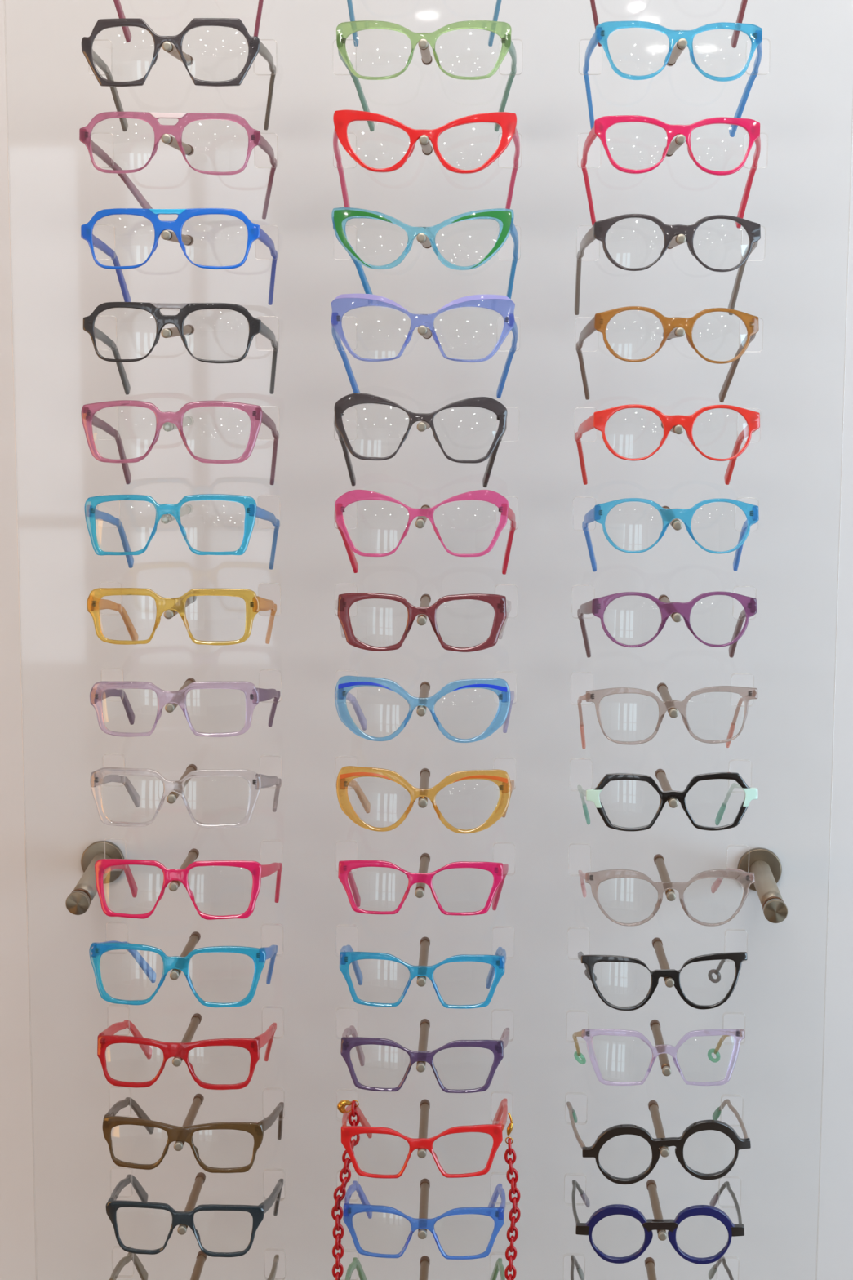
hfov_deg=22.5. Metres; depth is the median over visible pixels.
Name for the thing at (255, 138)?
eyeglasses
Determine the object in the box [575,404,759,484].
eyeglasses
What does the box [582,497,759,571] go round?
eyeglasses
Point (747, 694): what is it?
eyeglasses
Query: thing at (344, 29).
eyeglasses
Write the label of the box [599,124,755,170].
eyeglasses
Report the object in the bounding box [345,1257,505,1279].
eyeglasses
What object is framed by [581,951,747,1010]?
eyeglasses
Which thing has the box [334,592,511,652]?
eyeglasses
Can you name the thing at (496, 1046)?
eyeglasses
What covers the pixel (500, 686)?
eyeglasses
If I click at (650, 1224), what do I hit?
eyeglasses
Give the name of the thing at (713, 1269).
eyeglasses
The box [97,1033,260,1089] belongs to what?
eyeglasses
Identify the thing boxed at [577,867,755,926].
eyeglasses
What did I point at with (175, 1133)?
eyeglasses
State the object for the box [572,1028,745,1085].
eyeglasses
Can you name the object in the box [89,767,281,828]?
eyeglasses
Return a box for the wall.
[0,0,852,1279]
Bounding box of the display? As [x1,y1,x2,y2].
[65,38,823,1279]
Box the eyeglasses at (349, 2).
[346,0,501,46]
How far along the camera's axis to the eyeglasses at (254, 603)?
1.72 m
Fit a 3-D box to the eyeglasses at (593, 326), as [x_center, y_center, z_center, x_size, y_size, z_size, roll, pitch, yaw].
[0.194,-0.231,1.740,0.140,0.079,0.149,0,8,1]
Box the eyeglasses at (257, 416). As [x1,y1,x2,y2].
[80,400,279,484]
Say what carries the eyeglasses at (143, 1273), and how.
on the display
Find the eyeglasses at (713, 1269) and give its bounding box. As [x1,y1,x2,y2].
[570,1254,733,1279]
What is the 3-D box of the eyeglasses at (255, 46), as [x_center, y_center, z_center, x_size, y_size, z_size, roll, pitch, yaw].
[-0.196,-0.452,1.720,0.144,0.074,0.146,0,8,2]
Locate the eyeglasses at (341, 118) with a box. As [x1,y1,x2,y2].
[333,110,516,173]
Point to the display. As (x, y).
(766, 867)
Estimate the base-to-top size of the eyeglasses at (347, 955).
0.071 m
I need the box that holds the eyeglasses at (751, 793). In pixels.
[586,772,758,831]
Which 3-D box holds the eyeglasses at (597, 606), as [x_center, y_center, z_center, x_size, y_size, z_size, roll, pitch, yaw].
[0.198,-0.012,1.772,0.143,0.074,0.148,0,8,2]
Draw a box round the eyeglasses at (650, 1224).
[572,1179,744,1264]
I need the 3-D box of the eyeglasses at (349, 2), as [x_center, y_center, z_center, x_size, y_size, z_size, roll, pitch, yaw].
[-0.001,-0.520,1.703,0.139,0.077,0.148,0,8,2]
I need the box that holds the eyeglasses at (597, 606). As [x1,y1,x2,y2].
[577,591,757,657]
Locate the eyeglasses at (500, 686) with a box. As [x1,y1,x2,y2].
[334,675,514,742]
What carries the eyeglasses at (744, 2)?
on the display
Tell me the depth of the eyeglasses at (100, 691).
1.73 m
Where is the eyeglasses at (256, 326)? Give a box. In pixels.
[82,302,278,395]
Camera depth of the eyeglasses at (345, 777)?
1.73 m
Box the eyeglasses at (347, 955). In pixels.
[339,944,506,1008]
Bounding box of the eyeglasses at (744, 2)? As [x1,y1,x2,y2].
[590,0,747,48]
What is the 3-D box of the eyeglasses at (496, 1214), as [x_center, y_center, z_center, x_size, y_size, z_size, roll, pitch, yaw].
[0.000,0.496,1.853,0.138,0.069,0.148,0,8,2]
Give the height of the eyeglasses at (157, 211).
0.075 m
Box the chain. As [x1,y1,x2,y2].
[331,1099,520,1279]
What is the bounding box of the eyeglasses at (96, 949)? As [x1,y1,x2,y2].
[88,940,277,1007]
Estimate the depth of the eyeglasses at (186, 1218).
1.79 m
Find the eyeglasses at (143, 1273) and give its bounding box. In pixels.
[108,1252,279,1279]
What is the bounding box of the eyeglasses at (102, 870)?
[100,863,256,915]
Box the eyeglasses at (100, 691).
[89,680,279,737]
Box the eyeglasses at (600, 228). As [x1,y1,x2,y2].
[574,213,760,315]
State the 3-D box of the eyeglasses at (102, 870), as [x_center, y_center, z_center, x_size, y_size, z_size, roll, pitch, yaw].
[-0.198,0.205,1.816,0.143,0.072,0.152,1,8,3]
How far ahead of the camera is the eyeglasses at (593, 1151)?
1.76 m
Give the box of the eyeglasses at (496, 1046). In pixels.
[340,1025,509,1093]
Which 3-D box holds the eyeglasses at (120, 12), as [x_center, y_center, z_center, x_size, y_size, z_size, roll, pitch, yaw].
[-0.196,-0.524,1.709,0.142,0.074,0.146,0,8,2]
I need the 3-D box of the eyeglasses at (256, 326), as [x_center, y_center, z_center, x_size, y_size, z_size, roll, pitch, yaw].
[-0.197,-0.237,1.752,0.146,0.077,0.147,0,8,2]
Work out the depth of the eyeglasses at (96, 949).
1.76 m
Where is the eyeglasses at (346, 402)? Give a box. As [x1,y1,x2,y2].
[333,392,507,487]
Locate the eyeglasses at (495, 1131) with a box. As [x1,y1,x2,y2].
[341,1123,502,1178]
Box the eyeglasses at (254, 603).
[86,587,276,645]
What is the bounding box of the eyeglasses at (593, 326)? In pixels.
[576,309,756,402]
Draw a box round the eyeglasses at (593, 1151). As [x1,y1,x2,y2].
[570,1106,751,1184]
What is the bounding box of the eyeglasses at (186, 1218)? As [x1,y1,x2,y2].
[105,1173,283,1257]
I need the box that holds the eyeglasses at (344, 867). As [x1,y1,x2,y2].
[342,865,497,911]
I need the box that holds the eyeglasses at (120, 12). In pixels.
[113,0,263,42]
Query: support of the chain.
hanging from the eyeglasses at (495, 1131)
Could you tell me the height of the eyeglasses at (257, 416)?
0.076 m
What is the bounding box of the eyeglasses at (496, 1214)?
[342,1180,506,1259]
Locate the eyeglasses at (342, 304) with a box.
[331,293,517,398]
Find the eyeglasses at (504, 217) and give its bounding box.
[331,207,518,299]
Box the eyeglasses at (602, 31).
[582,20,762,137]
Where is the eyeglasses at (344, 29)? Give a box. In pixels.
[336,20,516,131]
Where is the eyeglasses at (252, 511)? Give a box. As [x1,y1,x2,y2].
[84,493,279,569]
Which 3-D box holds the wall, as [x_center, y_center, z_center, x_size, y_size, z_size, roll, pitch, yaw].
[0.006,-0.067,1.989,6.400,2.750,0.120,0,8,2]
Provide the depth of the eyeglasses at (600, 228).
1.66 m
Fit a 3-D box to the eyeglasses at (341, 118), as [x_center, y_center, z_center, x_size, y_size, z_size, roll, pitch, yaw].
[0.000,-0.383,1.722,0.150,0.075,0.149,0,8,2]
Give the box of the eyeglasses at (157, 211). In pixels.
[86,208,254,266]
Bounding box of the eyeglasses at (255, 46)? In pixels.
[80,17,275,131]
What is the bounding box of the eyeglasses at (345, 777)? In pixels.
[336,765,514,833]
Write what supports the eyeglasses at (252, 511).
on the display
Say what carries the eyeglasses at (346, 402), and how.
on the display
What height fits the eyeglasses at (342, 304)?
0.087 m
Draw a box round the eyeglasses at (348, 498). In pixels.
[333,489,515,574]
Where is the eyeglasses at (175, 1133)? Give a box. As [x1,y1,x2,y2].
[102,1097,284,1173]
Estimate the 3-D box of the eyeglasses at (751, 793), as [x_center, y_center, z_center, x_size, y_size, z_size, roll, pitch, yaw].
[0.199,0.134,1.793,0.142,0.076,0.145,0,8,2]
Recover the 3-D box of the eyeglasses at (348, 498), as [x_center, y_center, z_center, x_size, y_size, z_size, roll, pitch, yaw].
[-0.001,-0.088,1.766,0.151,0.083,0.150,0,8,2]
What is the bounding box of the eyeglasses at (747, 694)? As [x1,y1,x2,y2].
[577,685,757,745]
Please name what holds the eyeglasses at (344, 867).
on the display
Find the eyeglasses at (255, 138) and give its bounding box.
[79,111,276,219]
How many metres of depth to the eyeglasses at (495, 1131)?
1.77 m
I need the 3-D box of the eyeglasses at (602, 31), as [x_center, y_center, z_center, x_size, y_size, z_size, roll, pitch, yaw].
[0.197,-0.445,1.706,0.142,0.075,0.150,0,8,2]
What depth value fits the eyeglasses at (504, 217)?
1.67 m

